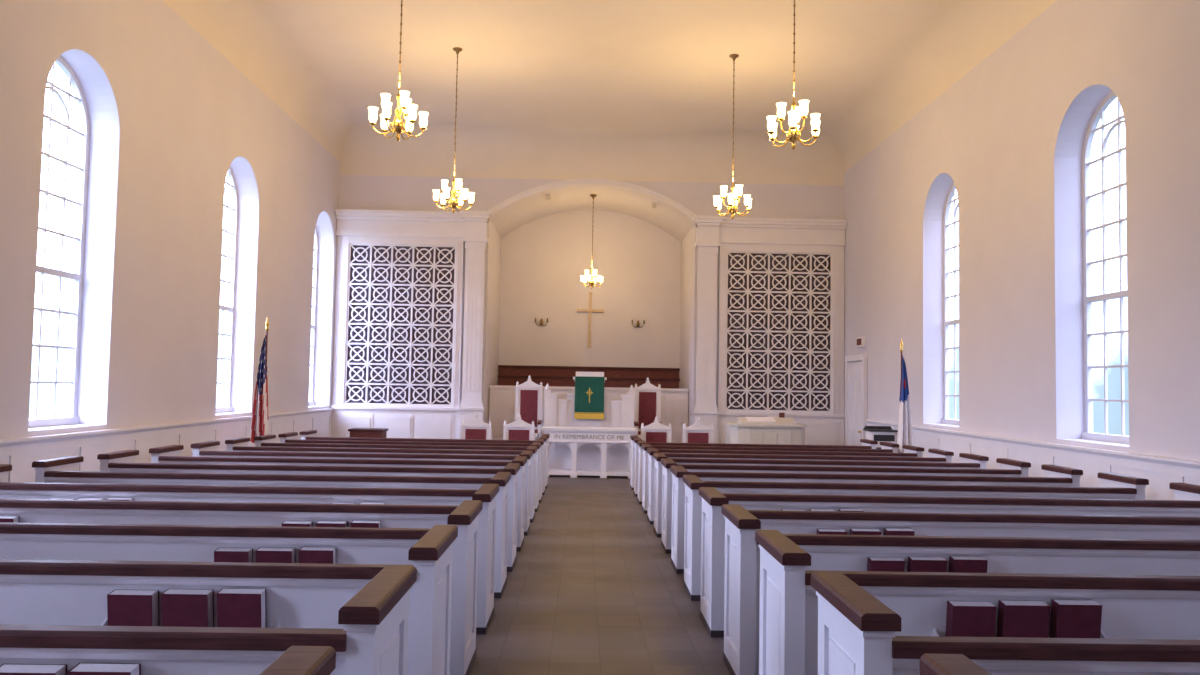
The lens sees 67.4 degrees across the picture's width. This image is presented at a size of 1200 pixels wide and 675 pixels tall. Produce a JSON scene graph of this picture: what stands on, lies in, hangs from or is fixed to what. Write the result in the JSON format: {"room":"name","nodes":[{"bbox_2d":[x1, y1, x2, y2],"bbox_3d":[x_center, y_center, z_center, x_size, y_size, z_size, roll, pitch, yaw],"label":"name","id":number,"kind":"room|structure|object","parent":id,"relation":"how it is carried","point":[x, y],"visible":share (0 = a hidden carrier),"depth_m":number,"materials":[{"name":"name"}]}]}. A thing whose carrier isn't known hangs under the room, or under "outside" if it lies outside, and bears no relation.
{"room":"house of worship","nodes":[
{"label":"house of worship","id":0,"kind":"room"},
{"bbox_2d":[0,0,339,438],"bbox_3d":[-6.228,-1.527,8.831,0.470,7.950,24.700,1,-3,-1],"label":"wall","id":1,"kind":"structure","parent":0,"point":[169,114],"depth_m":12.38,"materials":[{"name":"paint"}]},
{"bbox_2d":[28,56,89,427],"bbox_3d":[-6.412,-1.152,10.411,0.110,4.360,1.560,1,-3,-1],"label":"window","id":2,"kind":"structure","parent":1,"relation":"in","point":[77,276],"depth_m":10.82,"materials":[{"name":"paint"}]},
{"bbox_2d":[0,408,333,482],"bbox_3d":[-6.000,1.660,8.560,0.095,1.313,24.480,1,-3,-1],"label":"wainscoting","id":3,"kind":"structure","parent":1,"relation":"attached to","point":[21,452],"depth_m":11.91,"materials":[{"name":"white paint"}]},
{"bbox_2d":[216,166,237,412],"bbox_3d":[-6.498,-0.902,15.254,0.110,4.360,1.560,1,-3,-1],"label":"window","id":4,"kind":"structure","parent":1,"relation":"in","point":[230,177],"depth_m":15.88,"materials":[{"name":"paint"}]},
{"bbox_2d":[308,227,317,405],"bbox_3d":[-6.585,-0.651,20.096,0.110,4.360,1.560,1,-3,-1],"label":"window","id":5,"kind":"structure","parent":1,"relation":"in","point":[313,326],"depth_m":20.79,"materials":[{"name":"paint"}]},
{"bbox_2d":[484,185,694,425],"bbox_3d":[-0.253,-0.140,22.787,4.900,6.840,3.100,1,-3,-1],"label":"wall","id":6,"kind":"structure","parent":0,"point":[540,249],"depth_m":24.36,"materials":[{"name":"paint"}]},
{"bbox_2d":[534,318,548,325],"bbox_3d":[-1.572,-0.413,24.223,0.400,0.212,0.183,1,-3,-1],"label":"wall sconce","id":7,"kind":"object","parent":6,"relation":"attached to","point":[541,320],"visible":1,"depth_m":24.19,"materials":[{"name":"gold metal"}]},
{"bbox_2d":[498,365,679,384],"bbox_3d":[-0.312,1.810,24.182,4.880,2.050,0.090,1,-3,-1],"label":"trim","id":8,"kind":"structure","parent":6,"relation":"attached to","point":[504,370],"depth_m":24.20,"materials":[{"name":"brown wood"}]},
{"bbox_2d":[576,292,603,347],"bbox_3d":[-0.272,-0.477,24.311,0.740,1.530,0.061,1,-3,-1],"label":"cross","id":9,"kind":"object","parent":6,"relation":"attached to","point":[589,310],"depth_m":24.29,"materials":[{"name":"brown wood"}]},
{"bbox_2d":[581,195,602,288],"bbox_3d":[-0.186,-2.382,22.453,0.578,2.355,0.576,1,-3,-1],"label":"chandelier","id":10,"kind":"object","parent":6,"relation":"hanging from","point":[591,278],"visible":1,"depth_m":22.38,"materials":[{"name":"white glass"}]},
{"bbox_2d":[631,320,645,327],"bbox_3d":[1.027,-0.365,24.267,0.400,0.212,0.183,1,-3,-1],"label":"wall sconce","id":11,"kind":"object","parent":6,"relation":"attached to","point":[632,323],"visible":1,"depth_m":24.24,"materials":[{"name":"gold metal"}]},
{"bbox_2d":[339,175,843,423],"bbox_3d":[-0.215,-0.774,21.268,12.000,7.950,0.001,1,-3,-1],"label":"wall","id":12,"kind":"structure","parent":0,"point":[357,192],"depth_m":21.38,"materials":[{"name":"paint"}]},
{"bbox_2d":[488,179,695,218],"bbox_3d":[-0.171,-3.283,21.358,5.060,0.970,0.080,1,-3,-1],"label":"trim","id":13,"kind":"structure","parent":12,"relation":"attached to","point":[683,209],"depth_m":21.35,"materials":[{"name":"white paint"}]},
{"bbox_2d":[469,475,729,674],"bbox_3d":[-0.059,2.218,8.797,12.000,0.441,24.800,1,-3,-1],"label":"floor","id":14,"kind":"structure","parent":0,"point":[591,588],"depth_m":7.16,"materials":[{"name":"stone"}]},
{"bbox_2d":[0,565,416,674],"bbox_3d":[-2.926,1.298,3.040,4.456,0.975,0.640,1,-3,-1],"label":"pew","id":15,"kind":"object","parent":14,"relation":"on","point":[373,640],"visible":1,"depth_m":2.82,"materials":[{"name":"white paint"}]},
{"bbox_2d":[0,663,140,674],"bbox_3d":[-1.772,1.136,2.795,0.657,0.240,0.095,1,-3,-1],"label":"hymnals","id":16,"kind":"object","parent":15,"relation":"in","point":[80,668],"visible":1,"depth_m":2.79,"materials":[{"name":"paper"}]},
{"bbox_2d":[0,525,457,674],"bbox_3d":[-2.946,1.376,4.158,4.456,0.975,0.640,1,-3,-1],"label":"pew","id":17,"kind":"object","parent":14,"relation":"on","point":[32,592],"visible":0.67,"depth_m":3.94,"materials":[{"name":"white paint"}]},
{"bbox_2d":[107,588,266,627],"bbox_3d":[-1.792,1.214,3.912,0.657,0.240,0.095,1,-3,-1],"label":"hymnals","id":18,"kind":"object","parent":17,"relation":"in","point":[236,607],"visible":0.64,"depth_m":3.88,"materials":[{"name":"red paper"}]},
{"bbox_2d":[0,500,482,674],"bbox_3d":[-2.967,1.454,5.275,4.456,0.975,0.640,1,-3,-1],"label":"pew","id":19,"kind":"object","parent":14,"relation":"on","point":[33,541],"visible":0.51,"depth_m":5.05,"materials":[{"name":"white paint"}]},
{"bbox_2d":[214,547,335,563],"bbox_3d":[-1.812,1.292,5.029,0.657,0.240,0.095,1,-3,-1],"label":"hymnals","id":20,"kind":"object","parent":19,"relation":"in","point":[319,555],"visible":0.34,"depth_m":4.99,"materials":[{"name":"red paper"}]},
{"bbox_2d":[0,484,498,633],"bbox_3d":[-2.987,1.531,6.392,4.456,0.975,0.640,1,-3,-1],"label":"pew","id":21,"kind":"object","parent":14,"relation":"on","point":[28,510],"visible":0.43,"depth_m":6.15,"materials":[{"name":"white paint"}]},
{"bbox_2d":[0,516,18,522],"bbox_3d":[-4.175,1.329,6.107,0.428,0.234,0.094,1,-3,-1],"label":"hymnals","id":22,"kind":"object","parent":21,"relation":"in","point":[2,518],"visible":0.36,"depth_m":6.09,"materials":[{"name":"paper"}]},
{"bbox_2d":[282,520,380,527],"bbox_3d":[-1.833,1.369,6.147,0.657,0.240,0.095,1,-3,-1],"label":"hymnals","id":23,"kind":"object","parent":21,"relation":"in","point":[355,523],"visible":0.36,"depth_m":6.11,"materials":[{"name":"red paper"}]},
{"bbox_2d":[0,464,510,597],"bbox_3d":[-3.007,1.609,7.509,4.456,0.975,0.640,1,-3,-1],"label":"pew","id":24,"kind":"object","parent":14,"relation":"on","point":[8,490],"visible":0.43,"depth_m":7.26,"materials":[{"name":"white paint"}]},
{"bbox_2d":[50,498,132,500],"bbox_3d":[-4.093,1.406,7.226,0.658,0.240,0.095,1,-3,-1],"label":"hymnals","id":25,"kind":"object","parent":24,"relation":"in","point":[126,499],"visible":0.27,"depth_m":7.23,"materials":[{"name":"paper"}]},
{"bbox_2d":[331,502,384,503],"bbox_3d":[-1.956,1.448,7.263,0.428,0.234,0.094,1,-3,-1],"label":"hymnals","id":26,"kind":"object","parent":24,"relation":"in","point":[332,502],"visible":0.2,"depth_m":7.26,"materials":[{"name":"paper"}]},
{"bbox_2d":[250,317,268,443],"bbox_3d":[-5.545,1.095,14.864,0.297,2.900,0.303,-1,-3,27],"label":"flag","id":27,"kind":"object","parent":14,"relation":"on","point":[259,422],"visible":0.94,"depth_m":14.86,"materials":[{"name":"multicoloured fabric"}]},
{"bbox_2d":[32,456,519,571],"bbox_3d":[-3.028,1.687,8.627,4.456,0.975,0.640,1,-3,-1],"label":"pew","id":28,"kind":"object","parent":14,"relation":"on","point":[64,469],"visible":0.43,"depth_m":8.37,"materials":[{"name":"white paint"}]},
{"bbox_2d":[259,646,335,674],"bbox_3d":[-2.906,1.220,1.923,4.456,0.975,0.640,1,-3,-1],"label":"pew","id":29,"kind":"object","parent":14,"relation":"on","point":[296,660],"visible":1,"depth_m":2.19,"materials":[{"name":"brown wood"}]},
{"bbox_2d":[97,450,526,550],"bbox_3d":[-3.048,1.765,9.744,4.456,0.975,0.640,1,-3,-1],"label":"pew","id":30,"kind":"object","parent":14,"relation":"on","point":[119,461],"visible":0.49,"depth_m":9.49,"materials":[{"name":"white paint"}]},
{"bbox_2d":[149,445,532,534],"bbox_3d":[-3.068,1.843,10.861,4.456,0.975,0.640,1,-3,-1],"label":"pew","id":31,"kind":"object","parent":14,"relation":"on","point":[165,454],"visible":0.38,"depth_m":10.60,"materials":[{"name":"white paint"}]},
{"bbox_2d":[190,441,536,522],"bbox_3d":[-3.089,1.920,11.979,4.456,0.975,0.640,1,-3,-1],"label":"pew","id":32,"kind":"object","parent":14,"relation":"on","point":[209,448],"visible":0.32,"depth_m":11.72,"materials":[{"name":"white paint"}]},
{"bbox_2d":[348,428,387,437],"bbox_3d":[-4.831,2.364,18.720,0.720,0.930,0.500,1,-3,-1],"label":"side table","id":33,"kind":"object","parent":14,"relation":"on","point":[354,432],"visible":0.33,"depth_m":18.52,"materials":[{"name":"brown wood"}]},
{"bbox_2d":[225,437,540,511],"bbox_3d":[-3.109,1.998,13.096,4.456,0.975,0.640,1,-3,-1],"label":"pew","id":34,"kind":"object","parent":14,"relation":"on","point":[238,444],"visible":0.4,"depth_m":12.84,"materials":[{"name":"white paint"}]},
{"bbox_2d":[254,435,544,502],"bbox_3d":[-3.129,2.076,14.213,4.456,0.975,0.640,1,-3,-1],"label":"pew","id":35,"kind":"object","parent":14,"relation":"on","point":[265,440],"visible":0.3,"depth_m":13.95,"materials":[{"name":"white paint"}]},
{"bbox_2d":[331,209,491,438],"bbox_3d":[-4.398,0.011,20.920,3.625,5.940,0.456,1,-3,-1],"label":"screen","id":36,"kind":"object","parent":14,"relation":"on","point":[399,292],"visible":0.98,"depth_m":21.05,"materials":[{"name":"white paint"}]},
{"bbox_2d":[278,432,546,494],"bbox_3d":[-3.150,2.154,15.331,4.456,0.975,0.640,1,-3,-1],"label":"pew","id":37,"kind":"object","parent":14,"relation":"on","point":[290,437],"visible":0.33,"depth_m":15.07,"materials":[{"name":"white paint"}]},
{"bbox_2d":[299,430,549,488],"bbox_3d":[-3.170,2.231,16.448,4.456,0.975,0.640,1,-3,-1],"label":"pew","id":38,"kind":"object","parent":14,"relation":"on","point":[310,434],"visible":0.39,"depth_m":16.18,"materials":[{"name":"white paint"}]},
{"bbox_2d":[460,413,491,439],"bbox_3d":[-2.652,2.238,18.963,0.670,1.290,0.615,1,-3,-1],"label":"chair","id":39,"kind":"object","parent":14,"relation":"on","point":[477,429],"visible":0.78,"depth_m":19.21,"materials":[{"name":"white paint"}]},
{"bbox_2d":[503,413,534,439],"bbox_3d":[-1.733,2.255,18.979,0.670,1.290,0.615,1,-3,-1],"label":"chair","id":40,"kind":"object","parent":14,"relation":"on","point":[519,429],"visible":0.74,"depth_m":19.23,"materials":[{"name":"white paint"}]},
{"bbox_2d":[541,426,637,477],"bbox_3d":[-0.235,2.416,18.949,2.000,1.025,0.680,1,-3,-1],"label":"table","id":41,"kind":"object","parent":14,"relation":"on","point":[603,452],"visible":0.96,"depth_m":18.68,"materials":[{"name":"white paint"}]},
{"bbox_2d":[641,416,671,442],"bbox_3d":[1.206,2.309,19.028,0.670,1.290,0.615,1,-3,-1],"label":"chair","id":42,"kind":"object","parent":14,"relation":"on","point":[655,431],"visible":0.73,"depth_m":19.28,"materials":[{"name":"white paint"}]},
{"bbox_2d":[682,417,713,442],"bbox_3d":[2.106,2.325,19.043,0.670,1.290,0.615,1,-3,-1],"label":"chair","id":43,"kind":"object","parent":14,"relation":"on","point":[697,432],"visible":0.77,"depth_m":19.29,"materials":[{"name":"white paint"}]},
{"bbox_2d":[630,435,877,489],"bbox_3d":[2.788,2.341,16.549,4.456,0.975,0.640,1,-3,-1],"label":"pew","id":44,"kind":"object","parent":14,"relation":"on","point":[866,444],"visible":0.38,"depth_m":16.29,"materials":[{"name":"white paint"}]},
{"bbox_2d":[723,413,806,444],"bbox_3d":[3.529,2.307,19.198,1.650,1.400,1.050,1,-3,-1],"label":"organ console","id":45,"kind":"object","parent":14,"relation":"on","point":[782,430],"visible":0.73,"depth_m":18.76,"materials":[{"name":"beige paint"}]},
{"bbox_2d":[633,438,898,496],"bbox_3d":[2.808,2.263,15.431,4.456,0.975,0.640,1,-3,-1],"label":"pew","id":46,"kind":"object","parent":14,"relation":"on","point":[886,447],"visible":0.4,"depth_m":15.17,"materials":[{"name":"white paint"}]},
{"bbox_2d":[692,215,847,445],"bbox_3d":[3.945,0.164,21.061,3.625,5.940,0.456,1,-3,-1],"label":"screen","id":47,"kind":"object","parent":14,"relation":"on","point":[781,296],"visible":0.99,"depth_m":21.21,"materials":[{"name":"white paint"}]},
{"bbox_2d":[637,441,923,503],"bbox_3d":[2.829,2.185,14.314,4.456,0.975,0.640,1,-3,-1],"label":"pew","id":48,"kind":"object","parent":14,"relation":"on","point":[909,450],"visible":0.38,"depth_m":14.05,"materials":[{"name":"white paint"}]},
{"bbox_2d":[642,444,953,513],"bbox_3d":[2.849,2.107,13.197,4.456,0.975,0.640,1,-3,-1],"label":"pew","id":49,"kind":"object","parent":14,"relation":"on","point":[937,455],"visible":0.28,"depth_m":12.94,"materials":[{"name":"white paint"}]},
{"bbox_2d":[647,448,988,523],"bbox_3d":[2.869,2.030,12.079,4.456,0.975,0.640,1,-3,-1],"label":"pew","id":50,"kind":"object","parent":14,"relation":"on","point":[969,461],"visible":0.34,"depth_m":11.82,"materials":[{"name":"white paint"}]},
{"bbox_2d":[653,453,1030,536],"bbox_3d":[2.890,1.952,10.962,4.456,0.975,0.640,1,-3,-1],"label":"pew","id":51,"kind":"object","parent":14,"relation":"on","point":[1007,467],"visible":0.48,"depth_m":10.70,"materials":[{"name":"white paint"}]},
{"bbox_2d":[661,458,1082,553],"bbox_3d":[2.910,1.874,9.845,4.456,0.975,0.640,1,-3,-1],"label":"pew","id":52,"kind":"object","parent":14,"relation":"on","point":[1055,476],"visible":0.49,"depth_m":9.59,"materials":[{"name":"white paint"}]},
{"bbox_2d":[863,426,897,448],"bbox_3d":[5.416,2.314,17.353,0.560,1.190,0.440,1,-3,-1],"label":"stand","id":53,"kind":"object","parent":14,"relation":"on","point":[879,434],"visible":0.39,"depth_m":17.19,"materials":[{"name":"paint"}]},
{"bbox_2d":[897,338,913,452],"bbox_3d":[5.244,1.394,15.643,0.298,2.780,0.301,3,-3,-28],"label":"flag","id":54,"kind":"object","parent":14,"relation":"on","point":[905,431],"visible":0.85,"depth_m":15.64,"materials":[{"name":"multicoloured fabric"}]},
{"bbox_2d":[670,466,1148,573],"bbox_3d":[2.930,1.796,8.727,4.456,0.975,0.640,1,-3,-1],"label":"pew","id":55,"kind":"object","parent":14,"relation":"on","point":[1114,486],"visible":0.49,"depth_m":8.47,"materials":[{"name":"white paint"}]},
{"bbox_2d":[682,475,1199,600],"bbox_3d":[2.951,1.718,7.610,4.456,0.975,0.640,1,-3,-1],"label":"pew","id":56,"kind":"object","parent":14,"relation":"on","point":[1186,503],"visible":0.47,"depth_m":7.36,"materials":[{"name":"white paint"}]},
{"bbox_2d":[781,509,863,511],"bbox_3d":[1.805,1.514,7.326,0.658,0.240,0.095,1,-3,-1],"label":"hymnals","id":57,"kind":"object","parent":56,"relation":"in","point":[852,510],"visible":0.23,"depth_m":7.32,"materials":[{"name":"paper"}]},
{"bbox_2d":[699,487,1199,636],"bbox_3d":[2.971,1.641,6.493,4.456,0.975,0.640,1,-3,-1],"label":"pew","id":58,"kind":"object","parent":14,"relation":"on","point":[713,520],"visible":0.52,"depth_m":6.24,"materials":[{"name":"white paint"}]},
{"bbox_2d":[817,528,914,535],"bbox_3d":[1.826,1.436,6.209,0.657,0.240,0.095,1,-3,-1],"label":"hymnals","id":59,"kind":"object","parent":58,"relation":"in","point":[853,531],"visible":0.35,"depth_m":6.17,"materials":[{"name":"red paper"}]},
{"bbox_2d":[920,654,990,674],"bbox_3d":[3.052,1.329,2.024,4.456,0.975,0.640,1,-3,-1],"label":"pew","id":60,"kind":"object","parent":14,"relation":"on","point":[930,664],"visible":1,"depth_m":2.25,"materials":[{"name":"brown wood"}]},
{"bbox_2d":[721,504,1199,674],"bbox_3d":[2.991,1.563,5.376,4.456,0.975,0.640,1,-3,-1],"label":"pew","id":61,"kind":"object","parent":14,"relation":"on","point":[828,552],"visible":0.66,"depth_m":5.12,"materials":[{"name":"white paint"}]},
{"bbox_2d":[867,556,987,572],"bbox_3d":[1.847,1.359,5.091,0.657,0.240,0.095,1,-3,-1],"label":"hymnals","id":62,"kind":"object","parent":61,"relation":"in","point":[961,564],"visible":0.37,"depth_m":5.05,"materials":[{"name":"red paper"}]},
{"bbox_2d":[755,530,1199,674],"bbox_3d":[3.012,1.485,4.258,4.456,0.975,0.640,1,-3,-1],"label":"pew","id":63,"kind":"object","parent":14,"relation":"on","point":[1133,606],"visible":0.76,"depth_m":4.00,"materials":[{"name":"white paint"}]},
{"bbox_2d":[945,599,1101,637],"bbox_3d":[1.867,1.281,3.974,0.657,0.240,0.095,1,-3,-1],"label":"hymnals","id":64,"kind":"object","parent":63,"relation":"in","point":[1016,618],"visible":0.64,"depth_m":3.94,"materials":[{"name":"red paper"}]},
{"bbox_2d":[811,571,1199,674],"bbox_3d":[3.032,1.407,3.141,4.456,0.975,0.640,1,-3,-1],"label":"pew","id":65,"kind":"object","parent":14,"relation":"on","point":[856,630],"visible":1,"depth_m":2.86,"materials":[{"name":"white paint"}]},
{"bbox_3d":[-0.293,2.952,21.845,4.880,0.466,4.640,1,-3,-1],"label":"platform","id":66,"kind":"object","parent":14,"relation":"on","visible":0},
{"bbox_2d":[513,375,542,438],"bbox_3d":[-1.652,1.743,20.659,0.630,1.770,0.615,1,-3,-1],"label":"chair","id":67,"kind":"object","parent":66,"relation":"on","point":[529,394],"visible":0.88,"depth_m":20.91,"materials":[{"name":"white paint"}]},
{"bbox_2d":[489,385,688,442],"bbox_3d":[-0.278,1.965,21.966,4.860,1.510,0.180,1,-3,-1],"label":"rail","id":68,"kind":"object","parent":66,"relation":"on","point":[674,402],"visible":0.25,"depth_m":21.93,"materials":[{"name":"white paint"}]},
{"bbox_2d":[498,376,679,388],"bbox_3d":[-0.289,1.881,22.752,4.680,1.760,0.540,1,-3,-1],"label":"bench","id":69,"kind":"object","parent":66,"relation":"on","point":[503,380],"visible":0.17,"depth_m":22.96,"materials":[{"name":"brown wood"}]},
{"bbox_2d":[544,372,634,427],"bbox_3d":[-0.248,1.715,20.528,2.060,1.860,0.680,1,-3,-1],"label":"pulpit","id":70,"kind":"object","parent":66,"relation":"on","point":[558,413],"visible":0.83,"depth_m":20.28,"materials":[{"name":"white paint"}]},
{"bbox_2d":[574,376,604,418],"bbox_3d":[-0.237,1.354,20.215,0.660,0.950,0.016,1,-3,-1],"label":"altar cloth","id":71,"kind":"object","parent":70,"relation":"on","point":[589,391],"depth_m":20.21,"materials":[{"name":"green fabric"}]},
{"bbox_2d":[163,0,1056,185],"bbox_3d":[0.065,-4.881,9.117,12.000,1.002,24.700,1,-3,-1],"label":"ceiling","id":72,"kind":"structure","parent":0,"point":[618,90],"depth_m":16.77,"materials":[{"name":"paint"}]},
{"bbox_2d":[368,0,428,140],"bbox_3d":[-2.469,-3.865,11.172,0.714,2.905,0.711,1,-3,-1],"label":"chandelier","id":73,"kind":"object","parent":72,"relation":"hanging from","point":[398,127],"visible":1,"depth_m":11.06,"materials":[{"name":"white glass"}]},
{"bbox_2d":[433,47,474,213],"bbox_3d":[-2.531,-3.617,15.765,0.714,2.925,0.711,1,-3,-1],"label":"chandelier","id":74,"kind":"object","parent":72,"relation":"hanging from","point":[453,203],"visible":1,"depth_m":15.68,"materials":[{"name":"white glass"}]},
{"bbox_2d":[732,69,734,163],"label":"chain","id":75,"kind":"object","parent":72,"relation":"hanging from","point":[733,69],"depth_m":15.86,"materials":[{"name":"gold metal"}]},
{"bbox_2d":[713,169,751,219],"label":"chandelier","id":76,"kind":"object","parent":75,"relation":"hanging from","point":[733,201],"depth_m":15.71,"materials":[{"name":"white glass"}]},
{"bbox_2d":[766,0,820,149],"bbox_3d":[2.430,-3.776,11.255,0.714,2.905,0.711,1,-3,-1],"label":"chandelier","id":77,"kind":"object","parent":72,"relation":"hanging from","point":[793,135],"visible":1,"depth_m":11.12,"materials":[{"name":"white glass"}]},
{"bbox_2d":[634,378,661,437],"bbox_3d":[1.107,1.793,20.706,0.630,1.770,0.615,1,-3,-1],"label":"chair","id":78,"kind":"object","parent":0,"point":[647,397],"depth_m":20.96,"materials":[{"name":"white wood"}]},
{"bbox_2d":[844,0,1199,460],"bbox_3d":[6.238,-1.298,9.042,0.470,7.950,24.700,1,-3,-1],"label":"wall","id":79,"kind":"structure","parent":0,"point":[1009,134],"depth_m":12.25,"materials":[{"name":"paint"}]},
{"bbox_2d":[845,354,867,445],"bbox_3d":[5.688,1.744,20.091,0.125,2.716,1.420,1,-3,-1],"label":"door","id":80,"kind":"structure","parent":79,"relation":"in","point":[855,372],"depth_m":20.10,"materials":[{"name":"white paint"}]},
{"bbox_2d":[856,336,865,346],"bbox_3d":[5.736,0.098,19.777,0.100,0.220,0.400,1,-3,-1],"label":"exit sign","id":81,"kind":"object","parent":79,"relation":"attached to","point":[860,341],"visible":1,"depth_m":19.62,"materials":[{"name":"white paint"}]},
{"bbox_2d":[941,182,958,425],"bbox_3d":[6.266,-0.662,15.569,0.110,4.360,1.560,1,-3,-1],"label":"window","id":82,"kind":"structure","parent":79,"relation":"in","point":[952,192],"depth_m":16.21,"materials":[{"name":"paint"}]},
{"bbox_2d":[865,420,1199,499],"bbox_3d":[5.918,1.818,7.898,0.095,1.283,22.750,1,-3,-1],"label":"wainscoting","id":83,"kind":"structure","parent":79,"relation":"attached to","point":[1160,471],"depth_m":11.33,"materials":[{"name":"white paint"}]},
{"bbox_2d":[1082,91,1128,443],"bbox_3d":[6.348,-0.899,10.996,0.110,4.360,1.560,1,-3,-1],"label":"window","id":84,"kind":"structure","parent":79,"relation":"in","point":[1088,299],"depth_m":11.41,"materials":[{"name":"paint"}]}
]}

